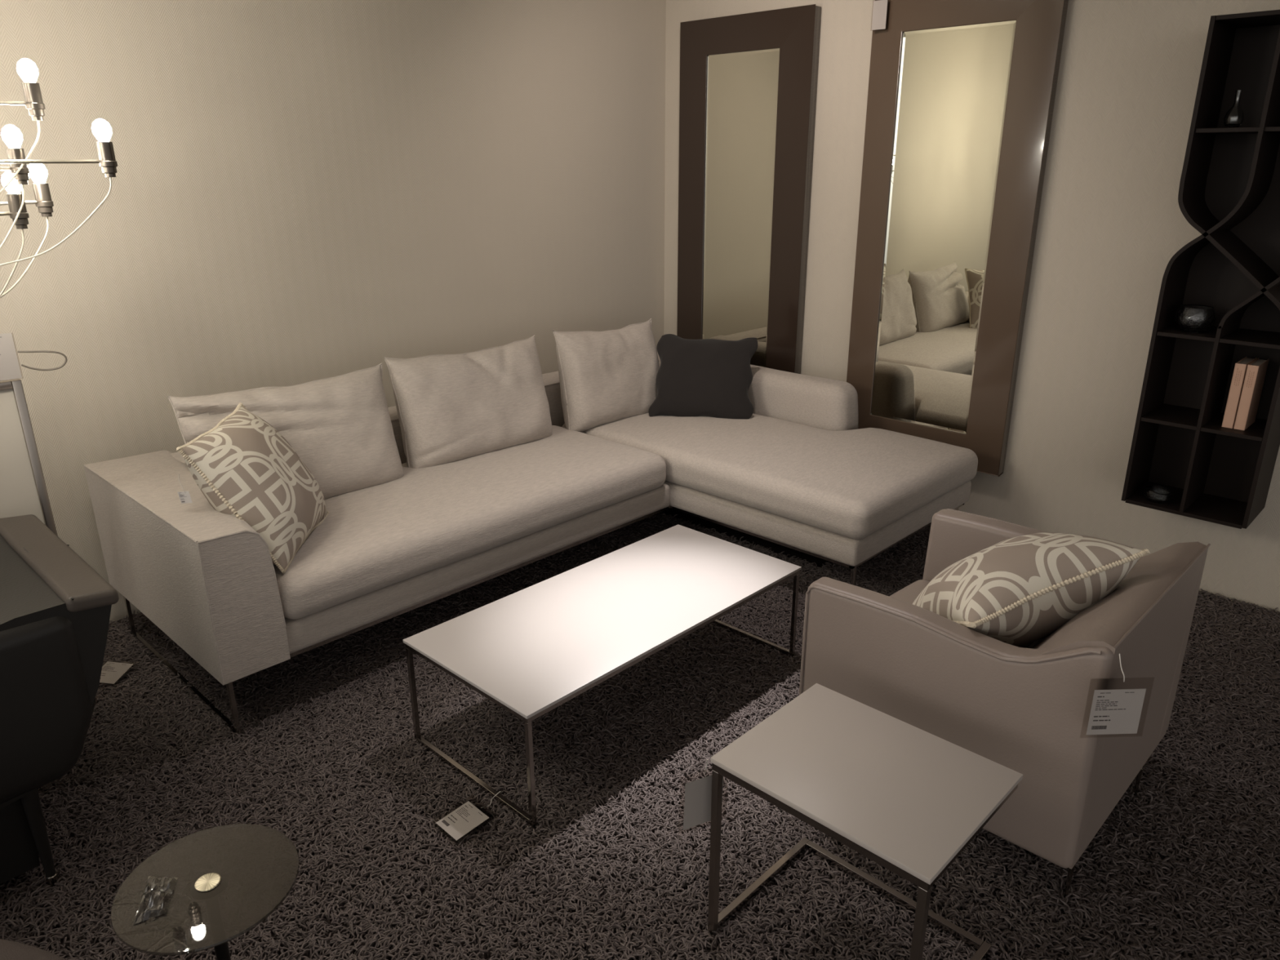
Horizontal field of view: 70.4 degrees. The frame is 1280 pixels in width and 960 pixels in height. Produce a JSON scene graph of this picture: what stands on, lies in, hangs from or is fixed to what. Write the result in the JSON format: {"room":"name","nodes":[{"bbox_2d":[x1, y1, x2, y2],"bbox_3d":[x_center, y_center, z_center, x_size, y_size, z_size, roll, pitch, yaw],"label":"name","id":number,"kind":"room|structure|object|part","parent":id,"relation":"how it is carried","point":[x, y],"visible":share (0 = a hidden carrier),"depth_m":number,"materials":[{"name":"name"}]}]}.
{"room":"store","nodes":[
{"label":"store","id":0,"kind":"room"},
{"bbox_2d":[0,0,666,622],"bbox_3d":[-1.797,-0.857,3.361,0.100,2.850,5.690,18,26,41],"label":"wall","id":1,"kind":"structure","parent":0,"point":[303,191],"depth_m":3.66,"materials":[{"name":"beige paint"}]},
{"bbox_2d":[663,0,1279,613],"bbox_3d":[2.065,-0.923,3.513,5.240,2.850,0.100,18,26,41],"label":"wall","id":2,"kind":"structure","parent":0,"point":[1111,223],"depth_m":3.75,"materials":[{"name":"beige paint"}]},
{"bbox_2d":[676,4,821,373],"bbox_3d":[0.533,-1.328,4.811,0.831,2.048,0.065,18,26,41],"label":"wall mirror","id":3,"kind":"object","parent":2,"relation":"attached to","point":[748,81],"visible":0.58,"depth_m":4.69,"materials":[{"name":"brown paint"}]},
{"bbox_2d":[702,48,779,367],"bbox_3d":[0.519,-1.329,4.805,0.455,1.705,0.010,18,26,41],"label":"mirror glass","id":4,"kind":"object","parent":3,"relation":"attached to","point":[740,91],"depth_m":4.74,"materials":[{"name":"white"}]},
{"bbox_2d":[846,0,1068,476],"bbox_3d":[1.350,-1.081,4.065,0.823,2.053,0.065,18,26,41],"label":"wall mirror","id":5,"kind":"object","parent":2,"relation":"attached to","point":[962,93],"visible":0.83,"depth_m":4.00,"materials":[{"name":"brown paint"}]},
{"bbox_2d":[871,0,887,30],"bbox_3d":[1.045,-2.033,3.958,0.073,0.127,0.002,14,24,36],"label":"price tag","id":6,"kind":"object","parent":5,"relation":"hanging from","point":[880,7],"visible":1,"depth_m":3.96,"materials":[{"name":"grey paper"}]},
{"bbox_2d":[871,20,1016,433],"bbox_3d":[1.329,-1.080,4.067,0.497,1.718,0.010,18,26,41],"label":"mirror glass","id":7,"kind":"object","parent":5,"relation":"attached to","point":[953,86],"depth_m":4.03,"materials":[{"name":"white"}]},
{"bbox_2d":[1120,9,1279,528],"bbox_3d":[2.131,-0.707,3.224,0.424,1.706,0.295,18,26,41],"label":"bookcase","id":8,"kind":"object","parent":2,"relation":"attached to","point":[1229,188],"visible":0.99,"depth_m":3.30,"materials":[{"name":"black paint"}]},
{"bbox_2d":[1142,484,1175,503],"bbox_3d":[2.003,0.057,3.505,0.112,0.051,0.112,18,26,41],"label":"glass dish","id":9,"kind":"object","parent":8,"relation":"on","point":[1157,494],"visible":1,"depth_m":3.48,"materials":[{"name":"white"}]},
{"bbox_2d":[1173,304,1216,332],"bbox_3d":[2.016,-0.585,3.300,0.132,0.090,0.132,18,26,41],"label":"glass bowl","id":10,"kind":"object","parent":8,"relation":"on","point":[1187,317],"visible":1,"depth_m":3.26,"materials":[{"name":"white"}]},
{"bbox_3d":[2.133,-0.220,3.397,0.392,0.014,0.290,18,26,41],"label":"shelf","id":11,"kind":"part","parent":8,"relation":"part of","materials":[{"name":"black paint"}]},
{"bbox_3d":[2.132,-0.526,3.289,0.392,0.014,0.290,18,26,41],"label":"shelf","id":12,"kind":"part","parent":8,"relation":"part of","materials":[{"name":"black paint"}]},
{"bbox_3d":[2.131,-0.709,3.223,0.424,1.700,0.294,18,26,41],"label":"panel","id":13,"kind":"part","parent":8,"relation":"part of","materials":[{"name":"black paint"}]},
{"bbox_3d":[2.204,-0.686,3.157,0.220,1.700,0.294,18,26,41],"label":"divider panel","id":14,"kind":"part","parent":8,"relation":"part of","materials":[{"name":"black paint"}]},
{"bbox_2d":[1223,89,1244,128],"bbox_3d":[2.002,-1.246,3.050,0.058,0.118,0.058,18,26,41],"label":"glass vase","id":15,"kind":"object","parent":8,"relation":"on","point":[1234,117],"visible":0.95,"depth_m":3.04,"materials":[{"name":"white"}]},
{"bbox_3d":[2.132,-1.180,3.061,0.392,0.014,0.284,18,26,41],"label":"shelf","id":16,"kind":"part","parent":8,"relation":"part of","materials":[{"name":"black paint"}]},
{"bbox_2d":[1222,356,1257,428],"bbox_3d":[2.180,-0.319,3.301,0.034,0.235,0.160,18,26,41],"label":"book","id":17,"kind":"object","parent":8,"relation":"on","point":[1241,366],"visible":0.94,"depth_m":3.25,"materials":[{"name":"beige paper"}]},
{"bbox_2d":[1234,368,1241,386],"bbox_3d":[2.124,-0.366,3.223,0.014,0.065,0.001,18,26,41],"label":"print","id":18,"kind":"object","parent":17,"relation":"attached to","point":[1237,371],"depth_m":3.22,"materials":[{"name":"brown paper"}]},
{"bbox_2d":[1233,358,1269,430],"bbox_3d":[2.207,-0.310,3.276,0.034,0.235,0.160,18,26,41],"label":"book","id":19,"kind":"object","parent":8,"relation":"on","point":[1256,370],"visible":1,"depth_m":3.24,"materials":[{"name":"beige paper"}]},
{"bbox_2d":[1246,370,1254,387],"bbox_3d":[2.152,-0.355,3.199,0.014,0.060,0.001,18,26,41],"label":"print","id":20,"kind":"object","parent":19,"relation":"attached to","point":[1250,374],"depth_m":3.20,"materials":[{"name":"brown paper"}]},
{"bbox_3d":[0.088,-1.640,1.160,5.340,0.080,5.690,18,26,41],"label":"ceiling","id":21,"kind":"structure","parent":0,"visible":0},
{"bbox_2d":[0,57,117,297],"bbox_3d":[-1.615,-1.002,1.698,0.734,1.470,0.744,3,20,9],"label":"chandelier","id":22,"kind":"object","parent":21,"relation":"hanging from","point":[18,173],"visible":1,"depth_m":2.04,"materials":[{"name":"silver metal"}]},
{"bbox_3d":[-1.483,-0.665,1.940,0.228,0.008,0.008,-17,25,-39],"label":"arm","id":23,"kind":"part","parent":22,"relation":"part of","materials":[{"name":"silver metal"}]},
{"bbox_3d":[-1.495,-0.575,1.973,0.008,0.008,0.212,18,26,41],"label":"arm","id":24,"kind":"part","parent":22,"relation":"part of","materials":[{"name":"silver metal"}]},
{"bbox_3d":[-1.409,-0.668,2.035,0.040,0.049,0.040,18,26,41],"label":"bulb","id":25,"kind":"part","parent":22,"relation":"part of","materials":[{"name":"white glass"}]},
{"bbox_3d":[-1.384,-0.757,2.001,0.040,0.049,0.040,18,26,41],"label":"bulb","id":26,"kind":"part","parent":22,"relation":"part of","materials":[{"name":"white glass"}]},
{"bbox_3d":[-1.456,-0.794,1.903,0.280,0.008,0.008,-14,24,-34],"label":"arm","id":27,"kind":"part","parent":22,"relation":"part of","materials":[{"name":"silver metal"}]},
{"bbox_2d":[5,193,29,229],"bbox_3d":[-1.409,-0.609,2.056,0.037,0.076,0.037,18,26,41],"label":"socket","id":28,"kind":"object","parent":22,"relation":"attached to","point":[18,212],"depth_m":2.04,"materials":[{"name":"silver metal"}]},
{"bbox_2d":[5,148,30,184],"bbox_3d":[-1.384,-0.698,2.022,0.037,0.076,0.037,18,26,41],"label":"socket","id":29,"kind":"object","parent":22,"relation":"attached to","point":[17,174],"depth_m":2.01,"materials":[{"name":"silver metal"}]},
{"bbox_3d":[-1.499,-0.613,2.022,0.008,0.008,0.302,10,22,26],"label":"arm","id":30,"kind":"part","parent":22,"relation":"part of","materials":[{"name":"silver metal"}]},
{"bbox_3d":[-1.329,-0.889,1.970,0.040,0.049,0.040,18,26,41],"label":"bulb","id":31,"kind":"part","parent":22,"relation":"part of","materials":[{"name":"white glass"}]},
{"bbox_2d":[21,82,45,120],"bbox_3d":[-1.329,-0.830,1.991,0.037,0.076,0.037,18,26,41],"label":"socket","id":32,"kind":"object","parent":22,"relation":"attached to","point":[35,106],"depth_m":1.98,"materials":[{"name":"silver metal"}]},
{"bbox_3d":[-1.421,-0.726,2.140,0.040,0.049,0.040,18,26,41],"label":"bulb","id":33,"kind":"part","parent":22,"relation":"part of","materials":[{"name":"white glass"}]},
{"bbox_2d":[31,182,53,217],"bbox_3d":[-1.420,-0.667,2.161,0.037,0.076,0.037,18,26,41],"label":"socket","id":34,"kind":"object","parent":22,"relation":"attached to","point":[43,202],"depth_m":2.15,"materials":[{"name":"silver metal"}]},
{"bbox_3d":[-1.399,-0.689,1.964,0.398,0.008,0.008,-12,23,-30],"label":"arm","id":35,"kind":"part","parent":22,"relation":"part of","materials":[{"name":"silver metal"}]},
{"bbox_3d":[-1.217,-0.791,2.052,0.040,0.049,0.040,18,26,41],"label":"bulb","id":36,"kind":"part","parent":22,"relation":"part of","materials":[{"name":"white glass"}]},
{"bbox_2d":[95,142,117,177],"bbox_3d":[-1.216,-0.732,2.072,0.037,0.076,0.037,18,26,41],"label":"socket","id":37,"kind":"object","parent":22,"relation":"attached to","point":[108,162],"depth_m":2.06,"materials":[{"name":"silver metal"}]},
{"bbox_3d":[0.096,1.062,2.113,5.340,0.050,5.690,18,26,41],"label":"floor","id":38,"kind":"structure","parent":0,"visible":0},
{"bbox_2d":[0,508,1279,959],"bbox_3d":[-0.053,0.850,2.623,4.120,0.012,4.878,18,26,41],"label":"carpet","id":39,"kind":"object","parent":38,"relation":"on","point":[326,756],"visible":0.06,"depth_m":2.42,"materials":[{"name":"grey carpet"}]},
{"bbox_2d":[0,938,66,959],"bbox_3d":[-1.214,1.163,1.056,1.248,0.439,1.248,18,26,41],"label":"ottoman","id":40,"kind":"object","parent":39,"relation":"on","point":[9,950],"visible":1,"depth_m":1.51,"materials":[{"name":"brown fabric"}]},
{"bbox_2d":[0,378,97,704],"bbox_3d":[-1.975,0.293,2.572,0.024,1.083,0.592,18,26,41],"label":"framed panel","id":41,"kind":"object","parent":39,"relation":"on","point":[23,488],"visible":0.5,"depth_m":2.63,"materials":[{"name":"silver metal"}]},
{"bbox_2d":[0,333,67,381],"bbox_3d":[-1.752,-0.349,2.553,0.234,0.130,0.010,-15,24,-37],"label":"price tag","id":42,"kind":"object","parent":41,"relation":"attached to","point":[9,364],"visible":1,"depth_m":2.54,"materials":[{"name":"grey paper"}]},
{"bbox_2d":[0,514,119,886],"bbox_3d":[-1.765,0.607,2.195,0.720,0.732,0.842,18,26,41],"label":"leather armchair","id":43,"kind":"object","parent":39,"relation":"on","point":[55,608],"visible":1,"depth_m":2.11,"materials":[{"name":"black leather"}]},
{"bbox_3d":[-1.436,0.843,2.170,0.038,0.266,0.038,18,26,41],"label":"leg","id":44,"kind":"part","parent":43,"relation":"part of","materials":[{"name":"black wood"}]},
{"bbox_3d":[-1.591,0.568,1.936,0.148,0.430,0.750,18,26,41],"label":"panel","id":45,"kind":"part","parent":43,"relation":"part of","materials":[{"name":"black leather"}]},
{"bbox_3d":[-1.518,0.199,2.335,0.708,0.055,0.112,18,26,41],"label":"armrest","id":46,"kind":"part","parent":43,"relation":"part of","materials":[{"name":"grey leather"}]},
{"bbox_2d":[99,661,133,684],"bbox_3d":[-1.799,0.653,3.087,0.112,0.022,0.112,3,20,10],"label":"price tag","id":47,"kind":"object","parent":39,"relation":"on","point":[111,672],"visible":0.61,"depth_m":3.09,"materials":[{"name":"grey paper"}]},
{"bbox_2d":[100,662,115,675],"bbox_3d":[-1.809,0.647,3.096,0.060,0.001,0.063,3,30,10],"label":"print","id":48,"kind":"object","parent":47,"relation":"on","point":[108,667],"depth_m":3.10},
{"bbox_2d":[111,823,299,959],"bbox_3d":[-0.742,0.923,1.642,0.295,0.495,0.295,18,26,41],"label":"round glass table","id":49,"kind":"object","parent":39,"relation":"on","point":[228,879],"visible":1,"depth_m":1.54,"materials":[{"name":"grey"}]},
{"bbox_2d":[133,875,173,922],"bbox_3d":[-0.814,0.692,1.525,0.050,0.021,0.110,-5,20,-14],"label":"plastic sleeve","id":50,"kind":"object","parent":49,"relation":"on","point":[156,890],"visible":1,"depth_m":1.53,"materials":[{"name":"clear plastic"}]},
{"bbox_2d":[435,791,500,840],"bbox_3d":[-0.441,0.885,2.413,0.116,0.017,0.195,18,26,41],"label":"price tag","id":51,"kind":"object","parent":39,"relation":"on","point":[466,817],"visible":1,"depth_m":2.39,"materials":[{"name":"grey paper"}]},
{"bbox_2d":[448,804,471,822],"bbox_3d":[-0.466,0.888,2.403,0.055,0.001,0.066,19,32,40],"label":"print","id":52,"kind":"object","parent":51,"relation":"on","point":[468,804],"depth_m":2.41},
{"bbox_2d":[84,348,977,734],"bbox_3d":[-0.215,0.124,3.636,1.930,0.671,2.958,18,26,41],"label":"sectional sofa","id":53,"kind":"object","parent":39,"relation":"on","point":[800,473],"visible":0.83,"depth_m":3.40,"materials":[{"name":"beige fabric"}]},
{"bbox_3d":[-1.562,0.578,3.052,0.920,0.212,0.012,18,26,41],"label":"sled leg","id":54,"kind":"part","parent":53,"relation":"part of","materials":[{"name":"silver metal"}]},
{"bbox_3d":[-1.462,0.234,3.022,0.985,0.455,0.337,18,26,41],"label":"armrest","id":55,"kind":"part","parent":53,"relation":"part of","materials":[{"name":"beige fabric"}]},
{"bbox_2d":[176,402,328,573],"bbox_3d":[-1.220,0.013,2.921,0.315,0.423,0.491,-1,19,-2],"label":"patterned pillow","id":56,"kind":"object","parent":53,"relation":"on","point":[246,469],"visible":0.93,"depth_m":2.78,"materials":[{"name":"beige fabric"}]},
{"bbox_2d":[177,474,192,503],"bbox_3d":[-1.356,0.027,2.694,0.040,0.096,0.006,2,20,6],"label":"price tag","id":57,"kind":"object","parent":56,"relation":"hanging from","point":[184,496],"visible":1,"depth_m":2.70,"materials":[{"name":"grey paper"}]},
{"bbox_2d":[168,362,404,499],"bbox_3d":[-1.247,-0.129,3.336,0.791,0.483,0.255,-18,26,-40],"label":"cushion","id":58,"kind":"object","parent":53,"relation":"on","point":[340,428],"visible":0.56,"depth_m":3.33,"materials":[{"name":"beige fabric"}]},
{"bbox_3d":[-0.864,-0.163,4.158,0.180,0.450,2.870,18,26,41],"label":"backrest","id":59,"kind":"part","parent":53,"relation":"part of","materials":[{"name":"beige fabric"}]},
{"bbox_2d":[383,334,552,468],"bbox_3d":[-0.695,-0.331,3.882,0.757,0.487,0.253,-18,26,-41],"label":"cushion","id":60,"kind":"object","parent":53,"relation":"on","point":[451,407],"visible":0.87,"depth_m":3.77,"materials":[{"name":"beige fabric"}]},
{"bbox_2d":[272,425,666,619],"bbox_3d":[-0.743,0.075,3.575,0.766,0.174,1.740,18,26,41],"label":"seat cushion","id":61,"kind":"object","parent":53,"relation":"on","point":[374,542],"depth_m":3.32,"materials":[{"name":"beige fabric"}]},
{"bbox_2d":[552,318,659,432],"bbox_3d":[-0.129,-0.511,4.401,0.650,0.498,0.241,-18,26,-40],"label":"cushion","id":62,"kind":"object","parent":53,"relation":"on","point":[606,376],"visible":0.88,"depth_m":4.28,"materials":[{"name":"beige fabric"}]},
{"bbox_3d":[-0.215,0.243,3.692,1.850,0.014,2.900,18,26,41],"label":"rail","id":63,"kind":"part","parent":53,"relation":"part of","materials":[{"name":"silver metal"}]},
{"bbox_2d":[648,333,758,419],"bbox_3d":[0.311,-0.504,4.443,0.511,0.367,0.276,3,20,8],"label":"pillow","id":64,"kind":"object","parent":53,"relation":"on","point":[703,377],"visible":1,"depth_m":4.38,"materials":[{"name":"black fabric"}]},
{"bbox_3d":[0.519,-0.371,4.723,1.340,0.459,0.215,18,26,41],"label":"backrest","id":65,"kind":"part","parent":53,"relation":"part of","materials":[{"name":"beige fabric"}]},
{"bbox_2d":[561,412,977,539],"bbox_3d":[0.546,-0.151,4.203,1.700,0.174,0.990,18,26,41],"label":"cushion","id":66,"kind":"object","parent":53,"relation":"on","point":[829,479],"depth_m":3.79,"materials":[{"name":"beige fabric"}]},
{"bbox_3d":[0.820,0.413,3.514,0.034,0.202,0.070,18,26,41],"label":"leg","id":67,"kind":"part","parent":53,"relation":"part of","materials":[{"name":"silver metal"}]},
{"bbox_2d":[403,524,801,828],"bbox_3d":[-0.068,0.545,2.921,0.560,0.352,1.210,17,26,41],"label":"coffee table","id":68,"kind":"object","parent":39,"relation":"on","point":[530,651],"visible":1,"depth_m":2.74,"materials":[{"name":"white lacquered top"},{"name":"chrome metal legs"}]},
{"bbox_3d":[-0.672,0.641,2.695,0.014,0.326,0.014,17,26,41],"label":"leg","id":69,"kind":"part","parent":68,"relation":"part of","materials":[{"name":"silver metal"}]},
{"bbox_3d":[-0.282,0.763,2.345,0.014,0.326,0.014,17,26,41],"label":"leg","id":70,"kind":"part","parent":68,"relation":"part of","materials":[{"name":"silver metal"}]},
{"bbox_3d":[-0.069,0.397,2.869,0.552,0.014,1.202,17,26,41],"label":"frame","id":71,"kind":"part","parent":68,"relation":"part of","materials":[{"name":"silver metal"}]},
{"bbox_3d":[0.536,0.474,3.156,0.014,0.326,0.014,17,26,41],"label":"leg","id":72,"kind":"part","parent":68,"relation":"part of","materials":[{"name":"silver metal"}]},
{"bbox_2d":[707,683,1022,959],"bbox_3d":[0.468,0.817,1.966,0.500,0.472,0.400,18,26,41],"label":"side table","id":73,"kind":"object","parent":39,"relation":"on","point":[905,797],"visible":1,"depth_m":1.87,"materials":[{"name":"light taupe lacquer"},{"name":"dark metal"}]},
{"bbox_2d":[683,759,728,830],"bbox_3d":[0.140,0.679,1.966,0.122,0.176,0.008,-8,21,-27],"label":"price tag","id":74,"kind":"object","parent":73,"relation":"hanging from","point":[698,793],"visible":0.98,"depth_m":1.97,"materials":[{"name":"grey paper"}]},
{"bbox_3d":[0.165,0.823,1.998,0.017,0.442,0.017,18,26,41],"label":"leg","id":75,"kind":"part","parent":73,"relation":"part of","materials":[{"name":"silver metal"}]},
{"bbox_3d":[0.464,0.616,1.892,0.492,0.017,0.388,18,26,41],"label":"frame","id":76,"kind":"part","parent":73,"relation":"part of","materials":[{"name":"silver metal"}]},
{"bbox_3d":[0.508,0.931,1.687,0.017,0.442,0.017,18,26,41],"label":"leg","id":77,"kind":"part","parent":73,"relation":"part of","materials":[{"name":"silver metal"}]},
{"bbox_2d":[799,508,1210,899],"bbox_3d":[0.947,0.511,2.437,0.732,0.732,0.761,18,26,41],"label":"leather armchair","id":78,"kind":"object","parent":39,"relation":"on","point":[1025,709],"visible":0.82,"depth_m":2.10,"materials":[{"name":"beige leather"}]},
{"bbox_3d":[0.730,0.517,2.196,0.725,0.559,0.131,18,26,41],"label":"armrest","id":79,"kind":"part","parent":78,"relation":"part of","materials":[{"name":"beige leather"}]},
{"bbox_2d":[888,579,1033,648],"bbox_3d":[0.878,0.476,2.494,0.540,0.137,0.545,18,26,41],"label":"seat cushion","id":80,"kind":"object","parent":78,"relation":"on","point":[908,594],"depth_m":2.70,"materials":[{"name":"beige fabric"}]},
{"bbox_2d":[912,532,1149,646],"bbox_3d":[0.961,0.289,2.343,0.534,0.366,0.420,-5,20,-14],"label":"patterned pillow","id":81,"kind":"object","parent":78,"relation":"on","point":[1018,591],"visible":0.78,"depth_m":2.15,"materials":[{"name":"beige fabric"}]},
{"bbox_3d":[0.960,0.288,2.344,0.486,0.022,0.484,-20,-7,-8],"label":"twisted cord","id":82,"kind":"part","parent":81,"relation":"part of","materials":[{"name":"beige fabric"}]},
{"bbox_3d":[1.166,0.365,2.624,0.725,0.559,0.131,18,26,41],"label":"armrest","id":83,"kind":"part","parent":78,"relation":"part of","materials":[{"name":"beige leather"}]},
{"bbox_3d":[1.006,0.919,2.126,0.024,0.170,0.122,18,26,41],"label":"leg","id":84,"kind":"part","parent":78,"relation":"part of","materials":[{"name":"silver metal"}]},
{"bbox_2d":[1086,653,1146,734],"bbox_3d":[0.959,0.435,1.827,0.129,0.182,0.025,-1,19,-2],"label":"price tag","id":85,"kind":"object","parent":78,"relation":"hanging from","point":[1117,711],"visible":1,"depth_m":1.83,"materials":[{"name":"grey paper"}]},
{"bbox_2d":[1093,692,1125,721],"bbox_3d":[0.947,0.456,1.825,0.063,0.066,0.001,-1,19,-2],"label":"print","id":86,"kind":"object","parent":85,"relation":"attached to","point":[1110,692],"depth_m":1.82},
{"bbox_3d":[1.101,0.483,2.269,0.300,0.568,0.705,18,26,41],"label":"backrest","id":87,"kind":"part","parent":78,"relation":"part of","materials":[{"name":"beige leather"}]},
{"bbox_3d":[1.377,0.790,2.489,0.024,0.170,0.117,18,26,41],"label":"leg","id":88,"kind":"part","parent":78,"relation":"part of","materials":[{"name":"silver metal"}]}
]}

